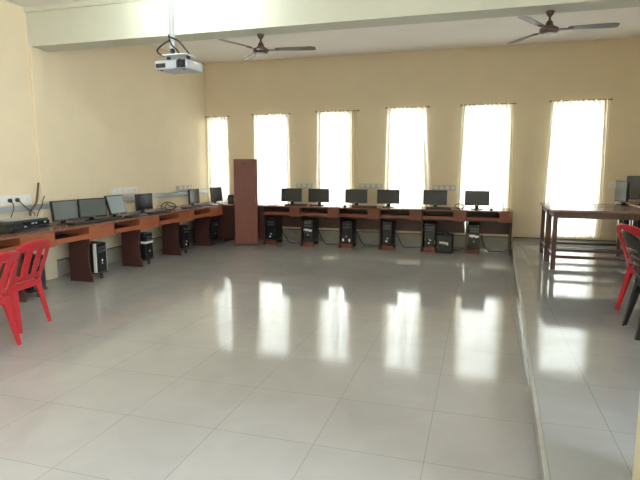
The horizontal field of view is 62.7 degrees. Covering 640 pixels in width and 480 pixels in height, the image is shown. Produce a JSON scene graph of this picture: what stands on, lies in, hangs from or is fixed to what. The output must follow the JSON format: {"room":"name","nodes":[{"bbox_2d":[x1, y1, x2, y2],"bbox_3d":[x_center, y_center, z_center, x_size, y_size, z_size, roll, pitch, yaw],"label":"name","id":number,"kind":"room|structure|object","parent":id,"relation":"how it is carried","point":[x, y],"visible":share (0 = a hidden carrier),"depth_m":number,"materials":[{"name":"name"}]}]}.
{"room":"computer lab","nodes":[
{"label":"computer lab","id":0,"kind":"room"},
{"bbox_2d":[0,0,208,259],"bbox_3d":[-4.459,-0.973,4.902,0.220,3.640,13.420,2,8,17],"label":"wall","id":1,"kind":"structure","parent":0,"point":[115,120],"depth_m":8.07,"materials":[{"name":"beige paint"}]},
{"bbox_2d":[0,194,31,205],"bbox_3d":[-3.881,-0.479,6.432,0.051,0.115,0.820,2,8,17],"label":"board","id":2,"kind":"object","parent":1,"relation":"attached to","point":[25,199],"visible":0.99,"depth_m":6.58,"materials":[{"name":"white plastic"}]},
{"bbox_2d":[29,182,38,215],"bbox_3d":[-3.704,-0.533,6.801,0.036,0.415,0.352,-1,8,-7],"label":"cable","id":3,"kind":"object","parent":1,"relation":"attached to","point":[37,193],"visible":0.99,"depth_m":6.88,"materials":[{"name":"brown plastic"}]},
{"bbox_2d":[28,46,57,279],"bbox_3d":[-3.691,-0.976,7.010,0.045,3.050,0.180,2,8,17],"label":"pilaster","id":4,"kind":"object","parent":1,"relation":"attached to","point":[35,54],"visible":0.91,"depth_m":6.94,"materials":[{"name":"beige paint"}]},
{"bbox_2d":[0,189,207,213],"bbox_3d":[-3.301,-0.638,8.354,0.050,0.070,6.100,2,8,17],"label":"channel","id":5,"kind":"object","parent":1,"relation":"attached to","point":[126,198],"visible":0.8,"depth_m":7.08,"materials":[{"name":"grey plastic"}]},
{"bbox_2d":[45,229,194,278],"bbox_3d":[-4.316,0.701,5.207,0.016,0.240,13.188,2,8,17],"label":"baseboard","id":6,"kind":"structure","parent":1,"relation":"attached to","point":[114,254],"depth_m":8.45,"materials":[{"name":"tile"}]},
{"bbox_2d":[111,187,137,194],"bbox_3d":[-3.208,-0.810,8.638,0.051,0.100,0.620,2,8,17],"label":"board","id":7,"kind":"object","parent":1,"relation":"attached to","point":[114,191],"visible":1,"depth_m":8.59,"materials":[{"name":"white plastic"}]},
{"bbox_2d":[176,185,191,189],"bbox_3d":[-2.679,-1.036,10.376,0.051,0.090,0.500,2,8,17],"label":"board","id":8,"kind":"object","parent":1,"relation":"attached to","point":[181,187],"visible":0.98,"depth_m":10.33,"materials":[{"name":"grey plastic"}]},
{"bbox_2d":[0,238,540,479],"bbox_3d":[-0.181,1.094,4.010,9.090,0.200,13.640,2,8,17],"label":"floor","id":9,"kind":"structure","parent":0,"point":[284,360],"depth_m":4.00,"materials":[{"name":"tile"}]},
{"bbox_2d":[0,251,21,344],"bbox_3d":[-2.818,0.515,4.337,0.593,0.853,0.463,1,8,4],"label":"plastic chair","id":10,"kind":"object","parent":9,"relation":"on","point":[9,257],"visible":1,"depth_m":4.46,"materials":[{"name":"red plastic"}]},
{"bbox_2d":[0,239,51,333],"bbox_3d":[-2.932,0.413,5.054,0.593,0.853,0.463,2,8,11],"label":"plastic chair","id":11,"kind":"object","parent":9,"relation":"on","point":[26,280],"visible":0.85,"depth_m":4.95,"materials":[{"name":"red plastic"}]},
{"bbox_2d":[0,230,55,302],"bbox_3d":[-3.701,0.323,5.980,0.720,0.770,1.087,2,8,17],"label":"computer desk","id":12,"kind":"object","parent":9,"relation":"on","point":[9,241],"visible":0.52,"depth_m":5.97,"materials":[{"name":"brown laminate"}]},
{"bbox_2d":[0,216,49,233],"bbox_3d":[-3.634,-0.186,6.325,0.390,0.138,0.640,2,8,17],"label":"recorder","id":13,"kind":"object","parent":12,"relation":"on","point":[26,223],"visible":1,"depth_m":6.24,"materials":[{"name":"black plastic"}]},
{"bbox_2d":[10,224,46,232],"bbox_3d":[-3.485,-0.136,6.287,0.080,0.050,0.480,2,8,17],"label":"switch","id":14,"kind":"object","parent":13,"relation":"on","point":[25,227],"depth_m":6.21,"materials":[{"name":"black plastic"}]},
{"bbox_2d":[22,253,45,290],"bbox_3d":[-3.503,0.376,6.239,0.416,0.400,0.190,2,8,17],"label":"computer tower","id":15,"kind":"object","parent":12,"relation":"on","point":[43,280],"visible":0.27,"depth_m":6.17,"materials":[{"name":"black plastic"}]},
{"bbox_2d":[40,220,114,281],"bbox_3d":[-3.386,0.175,7.013,0.720,0.770,1.087,2,8,17],"label":"computer desk","id":16,"kind":"object","parent":9,"relation":"on","point":[78,237],"visible":0.87,"depth_m":7.01,"materials":[{"name":"brown laminate"}]},
{"bbox_2d":[49,199,78,224],"bbox_3d":[-3.418,-0.373,7.004,0.165,0.315,0.420,3,9,19],"label":"monitor","id":17,"kind":"object","parent":16,"relation":"on","point":[63,210],"visible":0.97,"depth_m":6.96,"materials":[{"name":"black plastic"}]},
{"bbox_2d":[55,234,82,241],"bbox_3d":[-3.325,-0.032,6.709,0.394,0.015,0.565,2,8,17],"label":"keyboard tray","id":18,"kind":"object","parent":16,"relation":"on","point":[58,237],"depth_m":6.68,"materials":[{"name":"brown wood"}]},
{"bbox_2d":[67,220,100,225],"bbox_3d":[-3.159,-0.234,7.049,0.140,0.028,0.440,3,9,22],"label":"keyboard","id":19,"kind":"object","parent":16,"relation":"on","point":[88,221],"visible":1,"depth_m":7.00,"materials":[{"name":"black plastic"}]},
{"bbox_2d":[89,241,107,272],"bbox_3d":[-3.188,0.228,7.272,0.416,0.400,0.214,2,8,17],"label":"computer tower","id":20,"kind":"object","parent":16,"relation":"on","point":[98,252],"visible":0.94,"depth_m":7.16,"materials":[{"name":"black plastic"}]},
{"bbox_2d":[74,213,159,266],"bbox_3d":[-3.071,0.027,8.046,0.720,0.770,1.087,2,8,17],"label":"computer desk","id":21,"kind":"object","parent":9,"relation":"on","point":[130,229],"visible":0.8,"depth_m":8.04,"materials":[{"name":"brown laminate"}]},
{"bbox_2d":[77,197,106,220],"bbox_3d":[-3.263,-0.443,7.509,0.165,0.310,0.450,5,9,29],"label":"monitor","id":22,"kind":"object","parent":21,"relation":"on","point":[90,208],"visible":0.9,"depth_m":7.47,"materials":[{"name":"black plastic"}]},
{"bbox_2d":[94,216,124,220],"bbox_3d":[-3.019,-0.305,7.545,0.140,0.028,0.440,4,9,28],"label":"keyboard","id":23,"kind":"object","parent":21,"relation":"on","point":[118,217],"visible":0.99,"depth_m":7.49,"materials":[{"name":"black plastic"}]},
{"bbox_2d":[104,195,126,216],"bbox_3d":[-3.118,-0.519,7.988,0.165,0.326,0.370,3,9,18],"label":"monitor","id":24,"kind":"object","parent":21,"relation":"on","point":[115,204],"visible":0.98,"depth_m":7.95,"materials":[{"name":"black plastic"}]},
{"bbox_2d":[114,225,133,229],"bbox_3d":[-3.010,-0.179,7.742,0.394,0.015,0.565,2,8,17],"label":"keyboard tray","id":25,"kind":"object","parent":21,"relation":"on","point":[116,227],"depth_m":7.73,"materials":[{"name":"brown wood"}]},
{"bbox_2d":[124,213,145,217],"bbox_3d":[-2.838,-0.380,8.070,0.140,0.028,0.440,1,8,8],"label":"keyboard","id":26,"kind":"object","parent":21,"relation":"on","point":[136,214],"visible":0.99,"depth_m":7.97,"materials":[{"name":"black plastic"}]},
{"bbox_2d":[140,232,152,258],"bbox_3d":[-2.873,0.080,8.305,0.416,0.400,0.192,2,8,17],"label":"computer tower","id":27,"kind":"object","parent":21,"relation":"on","point":[146,241],"visible":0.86,"depth_m":8.19,"materials":[{"name":"black plastic"}]},
{"bbox_2d":[127,208,194,255],"bbox_3d":[-2.756,-0.120,9.079,0.720,0.770,1.087,2,8,17],"label":"computer desk","id":28,"kind":"object","parent":9,"relation":"on","point":[170,221],"visible":0.84,"depth_m":9.08,"materials":[{"name":"brown laminate"}]},
{"bbox_2d":[135,193,152,212],"bbox_3d":[-2.902,-0.605,8.628,0.165,0.315,0.400,3,9,19],"label":"monitor","id":29,"kind":"object","parent":28,"relation":"on","point":[143,202],"visible":0.96,"depth_m":8.59,"materials":[{"name":"black plastic"}]},
{"bbox_2d":[148,210,169,213],"bbox_3d":[-2.649,-0.464,8.655,0.140,0.028,0.440,2,8,17],"label":"keyboard","id":30,"kind":"object","parent":28,"relation":"on","point":[160,211],"visible":1,"depth_m":8.59,"materials":[{"name":"black plastic"}]},
{"bbox_2d":[161,202,176,209],"bbox_3d":[-2.647,-0.612,9.295,0.233,0.136,0.565,1,8,7],"label":"cable","id":31,"kind":"object","parent":28,"relation":"on","point":[164,202],"visible":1,"depth_m":9.28,"materials":[{"name":"black plastic"}]},
{"bbox_2d":[179,225,188,248],"bbox_3d":[-2.558,-0.067,9.338,0.416,0.400,0.190,2,8,17],"label":"computer tower","id":32,"kind":"object","parent":28,"relation":"on","point":[183,229],"visible":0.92,"depth_m":9.23,"materials":[{"name":"black plastic"}]},
{"bbox_2d":[163,204,222,245],"bbox_3d":[-2.442,-0.268,10.112,0.720,0.770,1.087,2,8,17],"label":"computer desk","id":33,"kind":"object","parent":9,"relation":"on","point":[202,215],"visible":0.85,"depth_m":10.11,"materials":[{"name":"brown laminate"}]},
{"bbox_2d":[180,205,199,208],"bbox_3d":[-2.391,-0.609,9.674,0.140,0.028,0.440,2,8,17],"label":"keyboard","id":34,"kind":"object","parent":33,"relation":"on","point":[192,206],"visible":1,"depth_m":9.61,"materials":[{"name":"black plastic"}]},
{"bbox_2d":[188,189,199,205],"bbox_3d":[-2.432,-0.816,10.068,0.165,0.325,0.360,2,8,17],"label":"monitor","id":35,"kind":"object","parent":33,"relation":"on","point":[193,194],"visible":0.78,"depth_m":10.02,"materials":[{"name":"black plastic"}]},
{"bbox_2d":[195,204,211,206],"bbox_3d":[-2.239,-0.671,10.104,0.140,0.028,0.440,2,8,17],"label":"keyboard","id":36,"kind":"object","parent":33,"relation":"on","point":[200,205],"visible":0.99,"depth_m":10.07,"materials":[{"name":"black plastic"}]},
{"bbox_2d":[209,219,217,239],"bbox_3d":[-2.244,-0.215,10.371,0.416,0.400,0.190,2,8,17],"label":"computer tower","id":37,"kind":"object","parent":33,"relation":"on","point":[213,226],"visible":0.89,"depth_m":10.26,"materials":[{"name":"black plastic"}]},
{"bbox_2d":[194,202,272,241],"bbox_3d":[-1.768,-0.368,10.816,1.559,0.770,0.580,2,8,17],"label":"desk","id":38,"kind":"object","parent":9,"relation":"on","point":[226,221],"visible":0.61,"depth_m":10.55,"materials":[{"name":"brown laminate"}]},
{"bbox_2d":[209,187,222,203],"bbox_3d":[-2.138,-0.916,10.757,0.165,0.330,0.380,3,9,22],"label":"monitor","id":39,"kind":"object","parent":38,"relation":"on","point":[215,192],"visible":1,"depth_m":10.71,"materials":[{"name":"black plastic"}]},
{"bbox_2d":[228,195,233,202],"bbox_3d":[-1.843,-0.848,10.842,0.120,0.170,0.104,-2,8,-12],"label":"speaker","id":40,"kind":"object","parent":38,"relation":"on","point":[230,197],"visible":0.99,"depth_m":10.79},
{"bbox_2d":[233,159,258,245],"bbox_3d":[-1.425,-0.720,10.133,0.440,1.660,0.230,-1,8,-5],"label":"tall cabinet","id":41,"kind":"object","parent":9,"relation":"on","point":[245,170],"visible":1,"depth_m":10.04,"materials":[{"name":"brown laminate"}]},
{"bbox_2d":[263,203,300,244],"bbox_3d":[-0.661,-0.318,10.465,0.764,0.770,0.640,2,8,17],"label":"computer desk","id":42,"kind":"object","parent":9,"relation":"on","point":[290,215],"visible":0.74,"depth_m":10.36,"materials":[{"name":"brown laminate"}]},
{"bbox_2d":[266,216,282,239],"bbox_3d":[-0.910,-0.239,10.470,0.190,0.420,0.416,2,8,17],"label":"computer tower","id":43,"kind":"object","parent":42,"relation":"on","point":[273,224],"visible":1,"depth_m":10.30,"materials":[{"name":"black plastic"}]},
{"bbox_2d":[272,207,288,210],"bbox_3d":[-0.722,-0.606,10.555,0.528,0.175,0.015,2,8,17],"label":"tray","id":44,"kind":"object","parent":42,"relation":"on","point":[273,208],"depth_m":10.57,"materials":[{"name":"brown wood"}]},
{"bbox_2d":[281,188,301,203],"bbox_3d":[-0.557,-0.856,10.345,0.420,0.326,0.165,2,8,14],"label":"monitor","id":45,"kind":"object","parent":42,"relation":"on","point":[291,195],"visible":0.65,"depth_m":10.31,"materials":[{"name":"black plastic"}]},
{"bbox_2d":[284,204,307,205],"bbox_3d":[-0.463,-0.681,10.173,0.440,0.028,0.140,2,8,14],"label":"keyboard","id":46,"kind":"object","parent":42,"relation":"on","point":[285,204],"visible":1,"depth_m":10.14,"materials":[{"name":"black plastic"}]},
{"bbox_2d":[300,204,343,246],"bbox_3d":[0.071,-0.287,10.246,0.764,0.770,0.640,2,8,17],"label":"computer desk","id":47,"kind":"object","parent":9,"relation":"on","point":[328,215],"visible":0.72,"depth_m":10.16,"materials":[{"name":"brown laminate"}]},
{"bbox_2d":[303,218,318,240],"bbox_3d":[-0.178,-0.208,10.251,0.190,0.420,0.416,2,8,17],"label":"computer tower","id":48,"kind":"object","parent":47,"relation":"on","point":[310,225],"visible":1,"depth_m":10.08,"materials":[{"name":"black plastic"}]},
{"bbox_2d":[308,208,327,211],"bbox_3d":[0.011,-0.575,10.337,0.528,0.175,0.015,2,8,17],"label":"tray","id":49,"kind":"object","parent":47,"relation":"on","point":[309,209],"depth_m":10.34,"materials":[{"name":"brown wood"}]},
{"bbox_2d":[308,189,328,205],"bbox_3d":[-0.019,-0.833,10.185,0.420,0.326,0.165,3,9,19],"label":"monitor","id":50,"kind":"object","parent":47,"relation":"on","point":[314,195],"visible":1,"depth_m":10.15,"materials":[{"name":"black plastic"}]},
{"bbox_2d":[338,205,382,247],"bbox_3d":[0.804,-0.256,10.027,0.764,0.770,0.640,2,8,17],"label":"computer desk","id":51,"kind":"object","parent":9,"relation":"on","point":[366,218],"visible":0.8,"depth_m":9.97,"materials":[{"name":"brown laminate"}]},
{"bbox_2d":[342,219,355,242],"bbox_3d":[0.554,-0.176,10.032,0.190,0.420,0.416,2,8,17],"label":"computer tower","id":52,"kind":"object","parent":51,"relation":"on","point":[348,225],"visible":1,"depth_m":9.86,"materials":[{"name":"black plastic"}]},
{"bbox_2d":[345,189,367,206],"bbox_3d":[0.692,-0.802,9.972,0.420,0.326,0.165,2,8,11],"label":"monitor","id":53,"kind":"object","parent":51,"relation":"on","point":[356,196],"visible":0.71,"depth_m":9.94,"materials":[{"name":"black plastic"}]},
{"bbox_2d":[345,209,367,212],"bbox_3d":[0.743,-0.544,10.118,0.528,0.175,0.015,2,8,17],"label":"tray","id":54,"kind":"object","parent":51,"relation":"on","point":[346,210],"depth_m":10.12,"materials":[{"name":"brown wood"}]},
{"bbox_2d":[353,205,376,207],"bbox_3d":[0.832,-0.622,9.761,0.440,0.028,0.140,3,9,19],"label":"keyboard","id":55,"kind":"object","parent":51,"relation":"on","point":[361,206],"visible":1,"depth_m":9.71,"materials":[{"name":"black plastic"}]},
{"bbox_2d":[379,206,423,249],"bbox_3d":[1.536,-0.224,9.808,0.764,0.770,0.640,2,8,17],"label":"computer desk","id":56,"kind":"object","parent":9,"relation":"on","point":[408,218],"visible":0.81,"depth_m":9.75,"materials":[{"name":"brown laminate"}]},
{"bbox_2d":[377,189,399,206],"bbox_3d":[1.278,-0.777,9.797,0.420,0.326,0.165,2,8,17],"label":"monitor","id":57,"kind":"object","parent":56,"relation":"on","point":[388,197],"visible":0.99,"depth_m":9.76,"materials":[{"name":"black plastic"}]},
{"bbox_2d":[382,220,395,244],"bbox_3d":[1.287,-0.145,9.813,0.190,0.420,0.416,2,8,17],"label":"computer tower","id":58,"kind":"object","parent":56,"relation":"on","point":[388,226],"visible":1,"depth_m":9.63,"materials":[{"name":"black plastic"}]},
{"bbox_2d":[382,213,409,214],"bbox_3d":[1.416,-0.460,9.709,0.528,0.015,0.394,2,8,17],"label":"keyboard tray","id":59,"kind":"object","parent":56,"relation":"on","point":[382,213],"depth_m":9.77,"materials":[{"name":"brown wood"}]},
{"bbox_2d":[384,210,409,213],"bbox_3d":[1.475,-0.513,9.899,0.528,0.175,0.015,2,8,17],"label":"tray","id":60,"kind":"object","parent":56,"relation":"on","point":[385,211],"depth_m":9.90,"materials":[{"name":"brown wood"}]},
{"bbox_2d":[396,233,420,247],"bbox_3d":[1.658,0.004,9.876,0.480,0.311,0.094,1,8,4],"label":"cable","id":61,"kind":"object","parent":9,"relation":"on","point":[396,233],"visible":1,"depth_m":9.90,"materials":[{"name":"black plastic"}]},
{"bbox_2d":[421,207,466,251],"bbox_3d":[2.268,-0.193,9.590,0.764,0.770,0.640,2,8,17],"label":"computer desk","id":62,"kind":"object","parent":9,"relation":"on","point":[453,220],"visible":0.8,"depth_m":9.56,"materials":[{"name":"brown laminate"}]},
{"bbox_2d":[424,221,436,246],"bbox_3d":[2.019,-0.114,9.595,0.190,0.420,0.416,2,8,17],"label":"computer tower","id":63,"kind":"object","parent":62,"relation":"on","point":[430,227],"visible":0.98,"depth_m":9.41,"materials":[{"name":"black plastic"}]},
{"bbox_2d":[423,190,446,206],"bbox_3d":[2.096,-0.743,9.553,0.420,0.326,0.165,2,8,17],"label":"monitor","id":64,"kind":"object","parent":62,"relation":"on","point":[430,197],"visible":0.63,"depth_m":9.52,"materials":[{"name":"black plastic"}]},
{"bbox_2d":[426,207,450,209],"bbox_3d":[2.122,-0.570,9.401,0.440,0.028,0.140,2,8,17],"label":"keyboard","id":65,"kind":"object","parent":62,"relation":"on","point":[449,208],"visible":1,"depth_m":9.38,"materials":[{"name":"black plastic"}]},
{"bbox_2d":[425,211,453,214],"bbox_3d":[2.208,-0.481,9.680,0.528,0.175,0.015,2,8,17],"label":"tray","id":66,"kind":"object","parent":62,"relation":"on","point":[426,212],"depth_m":9.67,"materials":[{"name":"brown wood"}]},
{"bbox_2d":[436,232,453,253],"bbox_3d":[2.236,0.038,9.399,0.290,0.367,0.303,2,8,17],"label":"equipment case","id":67,"kind":"object","parent":9,"relation":"on","point":[444,240],"visible":1,"depth_m":9.27,"materials":[{"name":"black plastic"}]},
{"bbox_2d":[465,208,512,255],"bbox_3d":[3.001,-0.162,9.371,0.764,0.770,0.640,2,8,17],"label":"computer desk","id":68,"kind":"object","parent":9,"relation":"on","point":[497,220],"visible":1,"depth_m":9.29,"materials":[{"name":"brown laminate"}]},
{"bbox_2d":[468,222,479,248],"bbox_3d":[2.752,-0.083,9.376,0.190,0.420,0.416,2,8,17],"label":"computer tower","id":69,"kind":"object","parent":68,"relation":"on","point":[474,228],"visible":1,"depth_m":9.19,"materials":[{"name":"black plastic"}]},
{"bbox_2d":[465,191,489,208],"bbox_3d":[2.795,-0.713,9.345,0.420,0.326,0.165,2,8,15],"label":"monitor","id":70,"kind":"object","parent":68,"relation":"on","point":[472,198],"visible":1,"depth_m":9.31,"materials":[{"name":"black plastic"}]},
{"bbox_2d":[468,212,498,215],"bbox_3d":[2.940,-0.450,9.462,0.528,0.175,0.015,2,8,17],"label":"keyboard","id":71,"kind":"object","parent":68,"relation":"on","point":[469,213],"depth_m":9.45,"materials":[{"name":"black plastic"}]},
{"bbox_2d":[468,216,498,217],"bbox_3d":[2.881,-0.398,9.271,0.528,0.015,0.394,2,8,17],"label":"keyboard tray","id":72,"kind":"object","parent":68,"relation":"on","point":[468,216],"depth_m":9.28,"materials":[{"name":"brown wood"}]},
{"bbox_2d":[481,235,506,251],"bbox_3d":[3.123,0.066,9.438,0.480,0.308,0.095,1,8,4],"label":"cable","id":73,"kind":"object","parent":9,"relation":"on","point":[481,235],"visible":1,"depth_m":9.46,"materials":[{"name":"black plastic"}]},
{"bbox_2d":[512,241,639,479],"bbox_3d":[2.582,1.028,3.158,2.878,0.169,13.200,2,8,17],"label":"platform","id":74,"kind":"object","parent":9,"relation":"on","point":[586,364],"visible":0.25,"depth_m":3.78,"materials":[{"name":"tile"}]},
{"bbox_2d":[511,241,549,479],"bbox_3d":[1.410,0.905,3.498,0.025,0.022,13.208,3,9,19],"label":"trim","id":75,"kind":"structure","parent":74,"relation":"attached to","point":[546,475],"depth_m":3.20,"materials":[{"name":"tile"}]},
{"bbox_2d":[539,202,637,262],"bbox_3d":[3.940,-0.125,7.824,1.200,0.795,0.720,2,8,17],"label":"table","id":76,"kind":"object","parent":74,"relation":"on","point":[544,209],"visible":0.55,"depth_m":7.96,"materials":[{"name":"brown wood"}]},
{"bbox_2d":[614,180,629,204],"bbox_3d":[4.478,-0.698,7.763,0.165,0.355,0.320,0,8,1],"label":"monitor","id":77,"kind":"object","parent":76,"relation":"on","point":[622,187],"visible":1,"depth_m":7.74,"materials":[{"name":"black plastic"}]},
{"bbox_2d":[545,206,639,268],"bbox_3d":[3.722,-0.023,7.108,1.200,0.795,0.690,2,8,17],"label":"table","id":78,"kind":"object","parent":74,"relation":"on","point":[609,213],"visible":0.85,"depth_m":6.94,"materials":[{"name":"brown wood"}]},
{"bbox_2d":[615,224,639,310],"bbox_3d":[3.036,0.279,4.789,0.593,0.853,0.463,0,8,0],"label":"plastic chair","id":79,"kind":"object","parent":74,"relation":"on","point":[635,231],"visible":0.66,"depth_m":4.93,"materials":[{"name":"red plastic"}]},
{"bbox_2d":[619,201,639,245],"bbox_3d":[5.328,-0.205,8.472,0.720,0.770,1.088,2,8,17],"label":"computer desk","id":80,"kind":"object","parent":74,"relation":"on","point":[631,203],"visible":0.14,"depth_m":8.61,"materials":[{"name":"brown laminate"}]},
{"bbox_2d":[622,220,629,240],"bbox_3d":[5.316,-0.169,8.849,0.416,0.400,0.190,2,8,17],"label":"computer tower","id":81,"kind":"object","parent":80,"relation":"on","point":[624,221],"visible":0.14,"depth_m":8.79,"materials":[{"name":"black plastic"}]},
{"bbox_2d":[627,176,639,204],"bbox_3d":[4.991,-0.764,8.098,0.480,0.440,0.165,3,9,22],"label":"monitor","id":82,"kind":"object","parent":80,"relation":"on","point":[634,189],"visible":0.84,"depth_m":8.11,"materials":[{"name":"black plastic"}]},
{"bbox_2d":[621,230,639,340],"bbox_3d":[2.758,0.354,4.264,0.593,0.853,0.463,2,8,17],"label":"plastic chair","id":83,"kind":"object","parent":74,"relation":"on","point":[632,241],"visible":1,"depth_m":4.30,"materials":[{"name":"black"}]},
{"bbox_2d":[3,0,639,63],"bbox_3d":[-0.181,-2.648,3.475,9.090,0.320,13.640,2,8,17],"label":"ceiling","id":84,"kind":"structure","parent":0,"point":[500,31],"depth_m":8.63,"materials":[{"name":"white paint"}]},
{"bbox_2d":[157,0,195,59],"bbox_3d":[-1.125,-1.967,3.998,0.271,1.176,0.161,2,8,17],"label":"mount","id":85,"kind":"object","parent":84,"relation":"attached to","point":[171,35],"visible":0.97,"depth_m":4.02,"materials":[{"name":"white metal"}]},
{"bbox_2d":[155,58,201,73],"bbox_3d":[-1.097,-1.343,4.069,0.292,0.076,0.238,3,9,20],"label":"projector","id":86,"kind":"object","parent":85,"relation":"attached to","point":[175,66],"visible":1,"depth_m":4.00,"materials":[{"name":"grey plastic"}]},
{"bbox_2d":[156,63,164,67],"bbox_3d":[-1.216,-1.329,4.003,0.085,0.032,0.013,2,8,17],"label":"vent","id":87,"kind":"object","parent":86,"relation":"attached to","point":[158,65],"depth_m":4.00,"materials":[{"name":"grey plastic"}]},
{"bbox_2d":[190,62,199,69],"bbox_3d":[-0.958,-1.337,4.032,0.004,0.038,0.130,3,9,20],"label":"lens","id":88,"kind":"object","parent":86,"relation":"attached to","point":[193,65],"depth_m":4.03,"materials":[{"name":"plastic"}]},
{"bbox_2d":[24,0,639,51],"bbox_3d":[0.448,-2.611,5.585,8.650,0.590,0.351,2,8,17],"label":"ceiling beam","id":89,"kind":"structure","parent":84,"relation":"attached to","point":[89,24],"depth_m":5.90,"materials":[{"name":"white paint"}]},
{"bbox_2d":[217,34,315,59],"bbox_3d":[-0.612,-2.266,6.036,1.084,0.221,1.135,2,8,17],"label":"ceiling fan","id":90,"kind":"object","parent":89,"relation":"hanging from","point":[260,49],"visible":1,"depth_m":6.07,"materials":[{"name":"brown metal"}]},
{"bbox_2d":[507,10,619,43],"bbox_3d":[2.388,-2.138,5.139,0.993,0.221,1.118,2,8,17],"label":"ceiling fan","id":91,"kind":"object","parent":89,"relation":"hanging from","point":[549,28],"visible":1,"depth_m":5.12,"materials":[{"name":"brown metal"}]},
{"bbox_2d":[204,37,639,240],"bbox_3d":[1.757,-1.715,10.098,9.090,3.640,0.220,2,8,17],"label":"wall","id":92,"kind":"structure","parent":0,"point":[529,76],"depth_m":9.72,"materials":[{"name":"beige paint"}]},
{"bbox_2d":[205,116,230,201],"bbox_3d":[-2.159,-1.683,11.136,0.560,1.842,0.082,2,8,17],"label":"curtain","id":93,"kind":"object","parent":92,"relation":"hanging from","point":[218,158],"visible":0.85,"depth_m":11.11,"materials":[{"name":"white fabric"}]},
{"bbox_2d":[251,113,289,203],"bbox_3d":[-1.006,-1.435,10.819,0.850,2.282,0.082,2,8,17],"label":"curtain","id":94,"kind":"object","parent":92,"relation":"hanging from","point":[270,131],"visible":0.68,"depth_m":10.76,"materials":[{"name":"white fabric"}]},
{"bbox_2d":[296,183,312,187],"bbox_3d":[-0.316,-1.106,10.674,0.360,0.085,0.051,2,8,17],"label":"board","id":95,"kind":"object","parent":92,"relation":"attached to","point":[298,185],"visible":1,"depth_m":10.66,"materials":[{"name":"grey plastic"}]},
{"bbox_2d":[315,110,358,204],"bbox_3d":[0.330,-1.388,10.419,0.900,2.302,0.082,2,8,17],"label":"curtain","id":96,"kind":"object","parent":92,"relation":"hanging from","point":[336,156],"visible":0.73,"depth_m":10.36,"materials":[{"name":"white fabric"}]},
{"bbox_2d":[360,184,381,187],"bbox_3d":[0.995,-1.060,10.281,0.440,0.085,0.051,2,8,17],"label":"board","id":97,"kind":"object","parent":92,"relation":"attached to","point":[361,185],"visible":1,"depth_m":10.26,"materials":[{"name":"grey"}]},
{"bbox_2d":[282,228,507,249],"bbox_3d":[0.549,-0.067,10.577,6.197,0.240,0.016,2,8,17],"label":"baseboard","id":98,"kind":"structure","parent":92,"relation":"attached to","point":[327,235],"depth_m":10.27,"materials":[{"name":"tile"}]},
{"bbox_2d":[384,106,431,206],"bbox_3d":[1.680,-1.346,10.014,0.920,2.332,0.082,2,8,17],"label":"curtain","id":99,"kind":"object","parent":92,"relation":"hanging from","point":[407,161],"visible":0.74,"depth_m":9.96,"materials":[{"name":"white fabric"}]},
{"bbox_2d":[433,185,455,190],"bbox_3d":[2.345,-0.982,9.880,0.420,0.100,0.051,2,8,17],"label":"board","id":100,"kind":"object","parent":92,"relation":"attached to","point":[435,187],"visible":0.98,"depth_m":9.86,"materials":[{"name":"grey plastic"}]},
{"bbox_2d":[456,103,515,231],"bbox_3d":[3.020,-1.293,9.612,0.960,2.342,0.083,2,8,17],"label":"curtain","id":101,"kind":"object","parent":92,"relation":"hanging from","point":[486,140],"visible":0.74,"depth_m":9.56,"materials":[{"name":"white fabric"}]},
{"bbox_2d":[512,237,615,243],"bbox_3d":[4.704,0.027,9.324,2.423,0.070,0.016,2,8,17],"label":"baseboard","id":102,"kind":"structure","parent":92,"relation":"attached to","point":[513,238],"depth_m":9.40,"materials":[{"name":"tile"}]},
{"bbox_2d":[543,98,612,237],"bbox_3d":[4.471,-1.232,9.179,0.990,2.382,0.083,2,8,17],"label":"curtain","id":103,"kind":"object","parent":92,"relation":"hanging from","point":[576,165],"visible":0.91,"depth_m":9.14,"materials":[{"name":"white fabric"}]},
{"bbox_2d":[609,182,615,187],"bbox_3d":[5.044,-0.951,9.059,0.100,0.090,0.056,2,8,17],"label":"switch plate","id":104,"kind":"object","parent":92,"relation":"attached to","point":[611,184],"visible":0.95,"depth_m":9.04,"materials":[{"name":"white plastic"}]},
{"bbox_2d":[632,397,639,479],"bbox_3d":[1.453,-0.552,1.778,0.320,3.350,0.560,2,8,17],"label":"pillar","id":105,"kind":"structure","parent":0,"point":[636,465],"depth_m":2.26,"materials":[{"name":"beige paint"}]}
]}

